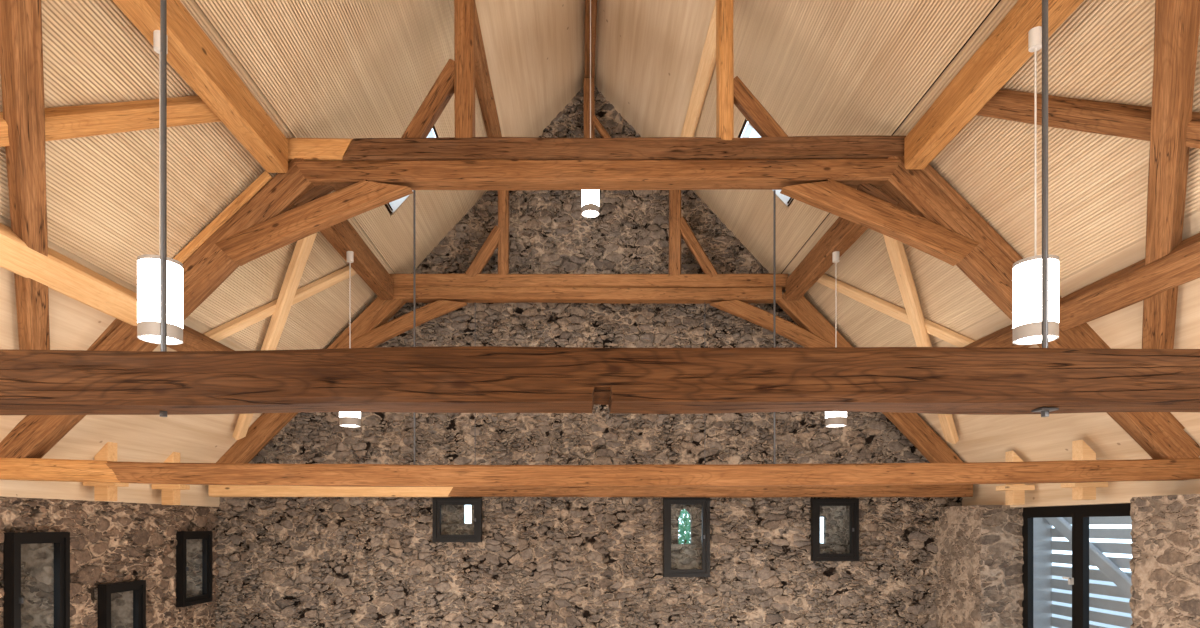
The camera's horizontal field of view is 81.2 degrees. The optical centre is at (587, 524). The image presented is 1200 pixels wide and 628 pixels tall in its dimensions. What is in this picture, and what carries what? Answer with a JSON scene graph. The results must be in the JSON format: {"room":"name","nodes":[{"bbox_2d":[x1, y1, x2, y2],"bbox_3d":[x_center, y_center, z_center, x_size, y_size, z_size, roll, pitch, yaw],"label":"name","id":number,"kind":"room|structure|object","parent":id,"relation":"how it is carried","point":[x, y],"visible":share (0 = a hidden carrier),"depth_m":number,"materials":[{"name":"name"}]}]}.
{"room":"community hall","nodes":[
{"label":"community hall","id":0,"kind":"room"},
{"bbox_2d":[0,494,218,627],"bbox_3d":[-6.615,1.319,3.975,0.750,3.363,15.950,0,0,0],"label":"wall","id":1,"kind":"structure","parent":0,"point":[111,542],"depth_m":9.26,"materials":[{"name":"stone"}]},
{"bbox_2d":[3,532,69,627],"bbox_3d":[-6.178,0.818,7.880,0.125,1.473,0.816,0,0,0],"label":"window","id":2,"kind":"structure","parent":1,"relation":"in","point":[12,599],"depth_m":7.70,"materials":[{"name":"metal"}]},
{"bbox_2d":[0,480,219,506],"bbox_3d":[-6.240,-0.562,3.900,0.060,0.519,15.800,0,0,0],"label":"board","id":3,"kind":"object","parent":1,"relation":"attached to","point":[197,495],"visible":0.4,"depth_m":8.70,"materials":[{"name":"beige wood"}]},
{"bbox_2d":[98,580,145,627],"bbox_3d":[-6.178,1.357,9.310,0.125,1.195,0.804,0,0,0],"label":"window","id":4,"kind":"structure","parent":1,"relation":"in","point":[138,587],"depth_m":9.28,"materials":[{"name":"metal"}]},
{"bbox_2d":[176,531,211,606],"bbox_3d":[-6.178,0.672,11.018,0.125,1.153,0.827,0,0,0],"label":"window","id":5,"kind":"structure","parent":1,"relation":"in","point":[182,600],"depth_m":10.87,"materials":[{"name":"metal"}]},
{"bbox_2d":[214,86,962,627],"bbox_3d":[-0.020,-2.250,12.275,13.240,10.500,0.950,0,0,0],"label":"wall","id":6,"kind":"structure","parent":0,"point":[282,562],"depth_m":11.82,"materials":[{"name":"stone"}]},
{"bbox_2d":[432,497,481,541],"bbox_3d":[-2.192,-0.088,11.738,0.818,0.751,0.125,0,0,0],"label":"window","id":7,"kind":"structure","parent":6,"relation":"in","point":[437,502],"depth_m":11.69,"materials":[{"name":"metal"}]},
{"bbox_2d":[663,497,709,576],"bbox_3d":[1.653,0.200,11.738,0.776,1.344,0.125,0,0,0],"label":"window","id":8,"kind":"structure","parent":6,"relation":"in","point":[667,501],"depth_m":11.69,"materials":[{"name":"metal"}]},
{"bbox_2d":[811,498,858,560],"bbox_3d":[4.142,0.079,11.738,0.776,1.052,0.125,0,0,0],"label":"window","id":9,"kind":"structure","parent":6,"relation":"in","point":[853,503],"depth_m":11.71,"materials":[{"name":"metal"}]},
{"bbox_2d":[0,0,1199,462],"bbox_3d":[0.113,-3.828,4.025,13.693,7.344,16.050,0,0,0],"label":"ceiling","id":10,"kind":"structure","parent":0,"point":[353,69],"depth_m":7.17,"materials":[{"name":"brown wood"}]},
{"bbox_2d":[0,223,136,325],"bbox_3d":[-4.579,-2.191,1.595,0.324,0.328,11.090,0,0,0],"label":"purlin","id":11,"kind":"object","parent":10,"relation":"attached to","point":[60,273],"visible":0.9,"depth_m":6.07,"materials":[{"name":"brown wood"}]},
{"bbox_2d":[0,0,49,349],"bbox_3d":[-4.255,-2.532,5.315,0.231,2.331,3.479,0,0,-37],"label":"wooden post","id":12,"kind":"object","parent":11,"relation":"attached to","point":[21,43],"visible":0.84,"depth_m":4.99,"materials":[{"name":"brown wood"}]},
{"bbox_2d":[0,96,220,146],"bbox_3d":[-3.955,-2.986,5.218,0.211,1.711,2.670,0,0,33],"label":"brace","id":13,"kind":"object","parent":11,"relation":"attached to","point":[68,122],"visible":0.74,"depth_m":5.50,"materials":[{"name":"brown wood"}]},
{"bbox_2d":[83,442,128,500],"bbox_3d":[-5.980,-0.674,8.685,0.400,0.753,0.260,0,0,0],"label":"post","id":14,"kind":"object","parent":10,"relation":"attached to","point":[102,491],"visible":0.7,"depth_m":8.59,"materials":[{"name":"brown wood"}]},
{"bbox_2d":[152,452,189,504],"bbox_3d":[-5.980,-0.686,10.038,0.400,0.799,0.260,0,0,0],"label":"post","id":15,"kind":"object","parent":10,"relation":"attached to","point":[170,493],"visible":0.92,"depth_m":9.95,"materials":[{"name":"brown wood"}]},
{"bbox_2d":[112,0,287,172],"bbox_3d":[-3.143,-3.755,1.585,0.233,0.361,11.070,0,0,0],"label":"purlin","id":16,"kind":"object","parent":10,"relation":"attached to","point":[191,53],"visible":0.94,"depth_m":5.77,"materials":[{"name":"brown wood"}]},
{"bbox_2d":[137,30,182,344],"bbox_3d":[-3.121,-2.470,5.110,0.287,2.240,0.287,0,0,0],"label":"pendant lamp","id":17,"kind":"object","parent":16,"relation":"hanging from","point":[148,265],"visible":0.84,"depth_m":5.02,"materials":[{"name":"silver metal"}]},
{"bbox_2d":[141,335,178,341],"bbox_3d":[-3.121,-1.373,5.110,0.256,0.009,0.256,0,0,0],"label":"diffuser","id":18,"kind":"object","parent":17,"relation":"attached to","point":[147,338],"depth_m":5.12,"materials":[{"name":"white plastic"}]},
{"bbox_2d":[387,129,434,212],"bbox_3d":[-2.495,-4.897,9.558,0.880,0.920,0.794,0,0,0],"label":"window","id":19,"kind":"structure","parent":10,"relation":"attached to","point":[395,204],"depth_m":9.96,"materials":[{"name":"glass"},{"name":"black metal"}]},
{"bbox_2d":[0,346,1199,414],"bbox_3d":[-0.185,-0.600,2.960,12.070,0.250,0.335,0,0,0],"label":"tie beam","id":20,"kind":"structure","parent":10,"relation":"attached to","point":[437,379],"depth_m":2.80,"materials":[{"name":"brown wood"}]},
{"bbox_2d":[160,0,166,416],"bbox_3d":[-1.783,-2.027,2.940,0.070,3.145,0.070,0,0,0],"label":"rod","id":21,"kind":"object","parent":20,"relation":"attached to","point":[163,3],"visible":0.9,"depth_m":2.93,"materials":[{"name":"grey metal"}]},
{"bbox_2d":[1031,0,1058,416],"bbox_3d":[1.919,-2.027,2.940,0.070,3.145,0.070,0,0,0],"label":"rod","id":22,"kind":"object","parent":20,"relation":"attached to","point":[1044,411],"visible":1,"depth_m":2.93,"materials":[{"name":"grey metal"}]},
{"bbox_2d":[0,458,1199,486],"bbox_3d":[0.101,-0.548,7.310,12.599,0.305,0.272,0,0,0],"label":"tie beam","id":23,"kind":"structure","parent":10,"relation":"attached to","point":[26,469],"depth_m":7.18,"materials":[{"name":"brown wood"}]},
{"bbox_2d":[0,158,314,458],"bbox_3d":[-4.476,-2.186,7.314,3.412,3.289,0.250,0,0,0],"label":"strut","id":24,"kind":"object","parent":23,"relation":"on","point":[208,267],"visible":0.56,"depth_m":7.20,"materials":[{"name":"brown wood"}]},
{"bbox_2d":[87,318,122,350],"bbox_3d":[-5.240,-1.760,7.301,1.538,1.475,0.184,0,0,0],"label":"rafter","id":25,"kind":"object","parent":24,"relation":"on","point":[116,322],"visible":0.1,"depth_m":7.22,"materials":[{"name":"brown wood"}]},
{"bbox_2d":[167,324,234,350],"bbox_3d":[-4.636,-2.120,9.305,0.316,0.321,3.690,0,0,-1],"label":"purlin","id":26,"kind":"object","parent":24,"relation":"attached to","point":[193,340],"visible":0.17,"depth_m":8.07,"materials":[{"name":"brown wood"}]},
{"bbox_2d":[232,233,316,439],"bbox_3d":[-4.364,-2.507,9.632,0.205,2.396,3.339,0,0,-40],"label":"brace","id":27,"kind":"object","parent":26,"relation":"attached to","point":[303,247],"visible":0.59,"depth_m":9.11,"materials":[{"name":"brown wood"}]},
{"bbox_2d":[203,265,356,341],"bbox_3d":[-3.975,-3.040,9.401,0.171,1.667,2.264,0,0,40],"label":"brace","id":28,"kind":"object","parent":26,"relation":"attached to","point":[248,319],"visible":0.73,"depth_m":9.11,"materials":[{"name":"brown wood"}]},
{"bbox_2d":[173,170,271,262],"bbox_3d":[-3.890,-3.052,7.290,1.268,1.217,0.184,0,0,0],"label":"rafter","id":29,"kind":"object","parent":24,"relation":"on","point":[264,178],"visible":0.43,"depth_m":7.20,"materials":[{"name":"brown wood"}]},
{"bbox_2d":[215,179,412,265],"bbox_3d":[-2.825,-3.126,7.243,2.011,0.858,0.170,0,0,0],"label":"brace","id":30,"kind":"object","parent":24,"relation":"attached to","point":[243,247],"visible":1,"depth_m":7.17,"materials":[{"name":"brown wood"}]},
{"bbox_2d":[294,185,334,206],"bbox_3d":[-2.874,-3.457,7.330,0.432,0.303,0.102,0,0,0],"label":"block","id":31,"kind":"object","parent":24,"relation":"attached to","point":[316,192],"visible":0.68,"depth_m":7.29,"materials":[{"name":"brown wood"}]},
{"bbox_2d":[288,161,393,299],"bbox_3d":[-3.191,-3.756,9.295,0.227,0.348,3.710,0,0,-1],"label":"purlin","id":32,"kind":"object","parent":24,"relation":"attached to","point":[342,236],"visible":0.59,"depth_m":9.66,"materials":[{"name":"brown wood"}]},
{"bbox_2d":[339,251,360,426],"bbox_3d":[-3.128,-2.446,9.200,0.267,2.289,0.267,0,0,0],"label":"pendant lamp","id":33,"kind":"object","parent":32,"relation":"hanging from","point":[346,419],"visible":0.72,"depth_m":9.16,"materials":[{"name":"silver metal"}]},
{"bbox_2d":[294,159,901,190],"bbox_3d":[0.103,-3.649,7.301,6.264,0.225,0.249,0,0,0],"label":"beam","id":34,"kind":"structure","parent":24,"relation":"attached to","point":[492,174],"depth_m":7.18,"materials":[{"name":"brown wood"}]},
{"bbox_2d":[413,190,415,464],"bbox_3d":[-1.810,-1.954,7.300,0.022,3.067,0.022,0,0,0],"label":"rod","id":35,"kind":"object","parent":34,"relation":"hanging from","point":[414,191],"visible":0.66,"depth_m":7.29,"materials":[{"name":"grey metal"}]},
{"bbox_2d":[286,135,905,161],"bbox_3d":[0.087,-3.879,7.298,6.372,0.260,0.255,0,0,0],"label":"beam","id":36,"kind":"structure","parent":34,"relation":"on","point":[848,146],"depth_m":7.18,"materials":[{"name":"brown wood"}]},
{"bbox_2d":[401,59,453,137],"bbox_3d":[-1.611,-4.357,7.280,0.658,0.914,0.145,0,0,0],"label":"brace","id":37,"kind":"object","parent":36,"relation":"on","point":[441,92],"visible":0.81,"depth_m":7.21,"materials":[{"name":"brown wood"}]},
{"bbox_2d":[454,0,474,137],"bbox_3d":[-1.280,-4.985,7.280,0.198,2.072,0.207,0,0,0],"label":"post","id":38,"kind":"object","parent":36,"relation":"on","point":[464,10],"visible":0.93,"depth_m":7.18,"materials":[{"name":"brown wood"}]},
{"bbox_2d":[475,3,501,136],"bbox_3d":[-1.314,-5.810,3.915,0.223,0.223,15.731,0,0,-1],"label":"purlin","id":39,"kind":"object","parent":38,"relation":"attached to","point":[483,85],"visible":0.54,"depth_m":9.22,"materials":[{"name":"brown wood"}]},
{"bbox_2d":[716,0,733,139],"bbox_3d":[1.422,-4.985,7.280,0.153,2.072,0.206,0,0,0],"label":"post","id":40,"kind":"object","parent":36,"relation":"on","point":[724,8],"visible":0.95,"depth_m":7.18,"materials":[{"name":"brown wood"}]},
{"bbox_2d":[680,0,733,136],"bbox_3d":[1.574,-5.862,3.915,0.185,0.190,15.731,0,0,-1],"label":"purlin","id":41,"kind":"object","parent":40,"relation":"attached to","point":[707,62],"visible":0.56,"depth_m":9.16,"materials":[{"name":"brown wood"}]},
{"bbox_2d":[734,76,787,136],"bbox_3d":[1.754,-4.265,7.281,0.664,0.748,0.145,0,0,0],"label":"brace","id":42,"kind":"object","parent":36,"relation":"on","point":[765,125],"visible":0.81,"depth_m":7.21,"materials":[{"name":"brown wood"}]},
{"bbox_2d":[773,190,775,463],"bbox_3d":[1.945,-1.954,7.300,0.022,3.067,0.022,0,0,0],"label":"rod","id":43,"kind":"object","parent":34,"relation":"hanging from","point":[774,191],"visible":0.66,"depth_m":7.29,"materials":[{"name":"grey metal"}]},
{"bbox_2d":[857,184,898,205],"bbox_3d":[3.032,-3.448,7.331,0.419,0.322,0.105,0,0,0],"label":"block","id":44,"kind":"object","parent":34,"relation":"attached to","point":[869,189],"visible":0.53,"depth_m":7.28,"materials":[{"name":"brown wood"}]},
{"bbox_2d":[880,156,1199,458],"bbox_3d":[4.666,-2.220,7.316,3.370,3.347,0.249,0,0,0],"label":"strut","id":45,"kind":"object","parent":23,"relation":"on","point":[986,265],"visible":0.52,"depth_m":7.20,"materials":[{"name":"brown wood"}]},
{"bbox_2d":[786,189,882,299],"bbox_3d":[3.280,-3.750,9.295,0.227,0.346,3.710,0,0,-1],"label":"purlin","id":46,"kind":"object","parent":45,"relation":"attached to","point":[843,233],"visible":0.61,"depth_m":9.59,"materials":[{"name":"brown wood"}]},
{"bbox_2d":[825,251,846,426],"bbox_3d":[3.259,-2.446,9.200,0.267,2.289,0.267,0,0,0],"label":"pendant lamp","id":47,"kind":"object","parent":46,"relation":"hanging from","point":[832,419],"visible":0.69,"depth_m":9.16,"materials":[{"name":"silver metal"}]},
{"bbox_2d":[780,178,978,265],"bbox_3d":[3.011,-3.132,7.244,2.021,0.864,0.169,0,0,0],"label":"brace","id":48,"kind":"object","parent":45,"relation":"attached to","point":[936,240],"visible":1,"depth_m":7.17,"materials":[{"name":"brown wood"}]},
{"bbox_2d":[964,324,1035,347],"bbox_3d":[4.778,-2.103,9.305,0.316,0.321,3.691,0,0,-1],"label":"purlin","id":49,"kind":"object","parent":45,"relation":"attached to","point":[1003,337],"visible":0.12,"depth_m":7.95,"materials":[{"name":"brown wood"}]},
{"bbox_2d":[817,274,974,346],"bbox_3d":[4.116,-3.053,9.761,0.174,1.735,2.464,0,0,-40],"label":"brace","id":50,"kind":"object","parent":49,"relation":"attached to","point":[950,336],"visible":0.76,"depth_m":9.64,"materials":[{"name":"brown wood"}]},
{"bbox_2d":[883,235,958,443],"bbox_3d":[4.584,-2.448,9.543,0.202,2.408,3.393,0,0,39],"label":"brace","id":51,"kind":"object","parent":49,"relation":"attached to","point":[895,248],"visible":0.59,"depth_m":8.99,"materials":[{"name":"brown wood"}]},
{"bbox_2d":[921,164,1184,428],"bbox_3d":[4.788,-2.377,7.290,2.802,2.812,0.187,0,0,0],"label":"rafter","id":52,"kind":"object","parent":45,"relation":"on","point":[953,195],"visible":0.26,"depth_m":7.20,"materials":[{"name":"brown wood"}]},
{"bbox_2d":[742,123,791,205],"bbox_3d":[2.545,-4.984,9.572,0.891,0.924,0.702,0,0,0],"label":"window","id":53,"kind":"structure","parent":10,"relation":"attached to","point":[748,130],"depth_m":9.82,"materials":[{"name":"glass"}]},
{"bbox_2d":[904,0,1083,169],"bbox_3d":[3.348,-3.784,1.585,0.217,0.351,11.070,0,0,0],"label":"purlin","id":54,"kind":"object","parent":10,"relation":"attached to","point":[1001,55],"visible":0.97,"depth_m":5.81,"materials":[{"name":"brown wood"}]},
{"bbox_2d":[1013,26,1058,344],"bbox_3d":[3.267,-2.480,5.110,0.287,2.260,0.287,0,0,0],"label":"pendant lamp","id":55,"kind":"object","parent":54,"relation":"hanging from","point":[1027,272],"visible":0.92,"depth_m":5.03,"materials":[{"name":"silver metal"}]},
{"bbox_2d":[1017,335,1054,341],"bbox_3d":[3.267,-1.373,5.110,0.256,0.009,0.256,0,0,0],"label":"diffuser","id":56,"kind":"object","parent":55,"relation":"attached to","point":[1020,338],"depth_m":5.12,"materials":[{"name":"white plastic"}]},
{"bbox_2d":[935,494,1199,627],"bbox_3d":[6.285,1.350,4.000,0.830,3.300,16.000,0,0,0],"label":"wall","id":57,"kind":"structure","parent":0,"point":[980,552],"depth_m":10.45,"materials":[{"name":"stone"}]},
{"bbox_2d":[208,484,972,497],"bbox_3d":[0.044,-0.574,11.306,12.210,0.256,0.259,0,0,0],"label":"tie beam","id":58,"kind":"structure","parent":57,"relation":"on","point":[959,490],"depth_m":11.18,"materials":[{"name":"brown wood"}]},
{"bbox_2d":[216,297,404,462],"bbox_3d":[-4.523,-2.254,11.305,3.143,3.198,0.228,0,0,0],"label":"strut","id":59,"kind":"object","parent":58,"relation":"on","point":[379,312],"visible":0.48,"depth_m":11.20,"materials":[{"name":"brown wood"}]},
{"bbox_2d":[342,299,466,347],"bbox_3d":[-2.937,-3.138,11.250,1.984,0.956,0.145,0,0,0],"label":"brace","id":60,"kind":"object","parent":59,"relation":"attached to","point":[397,326],"visible":0.87,"depth_m":11.18,"materials":[{"name":"brown wood"}]},
{"bbox_2d":[393,287,781,303],"bbox_3d":[-0.016,-3.707,11.290,6.229,0.215,0.229,0,0,0],"label":"beam","id":61,"kind":"structure","parent":59,"relation":"attached to","point":[617,295],"depth_m":11.18,"materials":[{"name":"brown wood"}]},
{"bbox_2d":[389,274,787,289],"bbox_3d":[0.008,-3.918,11.290,6.373,0.222,0.226,0,0,0],"label":"beam","id":62,"kind":"structure","parent":61,"relation":"on","point":[399,280],"depth_m":11.18,"materials":[{"name":"brown wood"}]},
{"bbox_2d":[465,225,500,276],"bbox_3d":[-1.647,-4.362,11.241,0.641,0.870,0.127,0,0,0],"label":"brace","id":63,"kind":"object","parent":62,"relation":"on","point":[489,246],"visible":0.93,"depth_m":11.18,"materials":[{"name":"brown wood"}]},
{"bbox_2d":[498,190,508,274],"bbox_3d":[-1.361,-5.071,11.265,0.175,2.156,0.174,0,0,0],"label":"post","id":64,"kind":"object","parent":62,"relation":"on","point":[503,195],"visible":0.62,"depth_m":11.18,"materials":[{"name":"brown wood"}]},
{"bbox_3d":[0.032,-5.750,11.269,3.066,0.232,0.187,0,0,0],"label":"beam","id":65,"kind":"structure","parent":64,"relation":"attached to","visible":0},
{"bbox_2d":[583,78,594,137],"bbox_3d":[0.017,-6.389,11.266,0.180,1.501,0.177,0,0,0],"label":"post","id":66,"kind":"object","parent":65,"relation":"on","point":[586,94],"visible":0.61,"depth_m":11.18,"materials":[{"name":"brown wood"}]},
{"bbox_2d":[584,0,596,85],"bbox_3d":[0.115,-7.299,3.910,0.174,0.215,15.721,0,0,-1],"label":"ridge beam","id":67,"kind":"structure","parent":66,"relation":"on","point":[587,2],"depth_m":10.34,"materials":[{"name":"brown wood"}]},
{"bbox_2d":[582,0,598,217],"bbox_3d":[0.034,-5.698,9.400,0.232,3.044,0.232,0,0,0],"label":"pendant lamp","id":68,"kind":"object","parent":67,"relation":"hanging from","point":[590,198],"visible":0.73,"depth_m":9.33,"materials":[{"name":"silver metal"}]},
{"bbox_2d":[583,211,597,215],"bbox_3d":[0.034,-4.197,9.400,0.207,0.008,0.207,0,0,0],"label":"diffuser","id":69,"kind":"object","parent":68,"relation":"attached to","point":[585,213],"depth_m":9.42,"materials":[{"name":"white plastic"}]},
{"bbox_2d":[592,115,610,137],"bbox_3d":[0.313,-6.196,11.230,0.546,0.725,0.104,0,0,0],"label":"brace","id":70,"kind":"object","parent":65,"relation":"on","point":[598,125],"visible":0.48,"depth_m":11.18,"materials":[{"name":"brown wood"}]},
{"bbox_2d":[669,190,680,274],"bbox_3d":[1.398,-5.071,11.265,0.190,2.156,0.178,0,0,0],"label":"post","id":71,"kind":"object","parent":62,"relation":"on","point":[674,195],"visible":0.64,"depth_m":11.18,"materials":[{"name":"brown wood"}]},
{"bbox_2d":[676,217,717,277],"bbox_3d":[1.734,-4.433,11.241,0.696,0.997,0.127,0,0,0],"label":"brace","id":72,"kind":"object","parent":62,"relation":"on","point":[688,236],"visible":0.95,"depth_m":11.18,"materials":[{"name":"brown wood"}]},
{"bbox_2d":[777,291,963,462],"bbox_3d":[4.598,-2.255,11.306,3.094,3.203,0.231,0,0,0],"label":"strut","id":73,"kind":"object","parent":58,"relation":"on","point":[802,312],"visible":0.53,"depth_m":11.20,"materials":[{"name":"brown wood"}]},
{"bbox_2d":[710,299,834,346],"bbox_3d":[2.969,-3.139,11.250,2.014,0.962,0.146,0,0,0],"label":"brace","id":74,"kind":"object","parent":73,"relation":"attached to","point":[789,330],"visible":0.79,"depth_m":11.18,"materials":[{"name":"brown wood"}]},
{"bbox_2d":[996,451,1034,504],"bbox_3d":[6.020,-0.660,9.869,0.400,0.757,0.260,0,0,0],"label":"post","id":75,"kind":"object","parent":57,"relation":"on","point":[1014,493],"visible":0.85,"depth_m":9.78,"materials":[{"name":"brown wood"}]},
{"bbox_2d":[1022,503,1130,627],"bbox_3d":[6.508,1.344,8.965,0.165,3.212,3.030,0,0,0],"label":"window","id":76,"kind":"structure","parent":57,"relation":"in","point":[1080,514],"depth_m":9.34,"materials":[{"name":"metal"}]},
{"bbox_2d":[962,445,1199,506],"bbox_3d":[6.425,-0.666,3.900,0.250,0.809,15.800,0,0,0],"label":"board","id":77,"kind":"object","parent":57,"relation":"attached to","point":[1044,494],"depth_m":8.64,"materials":[{"name":"beige wood"}]},
{"bbox_2d":[1061,440,1107,499],"bbox_3d":[6.020,-0.665,8.496,0.400,0.724,0.260,0,0,0],"label":"post","id":78,"kind":"object","parent":57,"relation":"on","point":[1081,450],"visible":0.75,"depth_m":8.40,"materials":[{"name":"brown wood"}]},
{"label":"outside","id":79,"kind":"structure","parent":0,"visible":0},
{"bbox_2d":[1052,565,1131,627],"bbox_3d":[0.000,3.525,25.000,80.000,0.150,70.000,0,0,0],"label":"ground","id":80,"kind":"structure","parent":79,"point":[1053,577],"depth_m":31.57,"materials":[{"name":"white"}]},
{"bbox_2d":[679,509,690,543],"bbox_3d":[2.348,0.532,16.416,4.376,5.836,3.895,0,0,0],"label":"leafy tree","id":81,"kind":"object","parent":80,"relation":"on","point":[685,538],"visible":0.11,"depth_m":16.00,"materials":[{"name":"green plant"}]},
{"bbox_2d":[1033,516,1132,627],"bbox_3d":[7.240,0.996,8.727,1.080,4.009,6.453,0,0,0],"label":"louvered shutter","id":82,"kind":"object","parent":80,"relation":"on","point":[1109,570],"visible":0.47,"depth_m":11.06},
{"bbox_3d":[-0.020,-2.350,-4.100,14.440,10.700,0.200,0,0,0],"label":"wall","id":83,"kind":"structure","parent":0,"visible":0},
{"bbox_2d":[1059,233,1199,330],"bbox_3d":[4.882,-2.131,1.595,0.338,0.357,11.091,0,0,0],"label":"purlin","id":84,"kind":"object","parent":83,"relation":"attached to","point":[1137,282],"visible":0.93,"depth_m":6.14,"materials":[{"name":"brown wood"}]},
{"bbox_2d":[976,89,1199,148],"bbox_3d":[4.226,-2.978,5.207,0.216,1.869,2.816,0,0,-36],"label":"brace","id":85,"kind":"object","parent":84,"relation":"attached to","point":[1098,117],"visible":0.7,"depth_m":5.53,"materials":[{"name":"brown wood"}]},
{"bbox_2d":[1142,0,1199,348],"bbox_3d":[4.472,-2.575,5.409,0.235,2.395,3.487,0,0,37],"label":"wooden post","id":86,"kind":"object","parent":84,"relation":"attached to","point":[1177,22],"visible":0.77,"depth_m":5.08,"materials":[{"name":"brown wood"}]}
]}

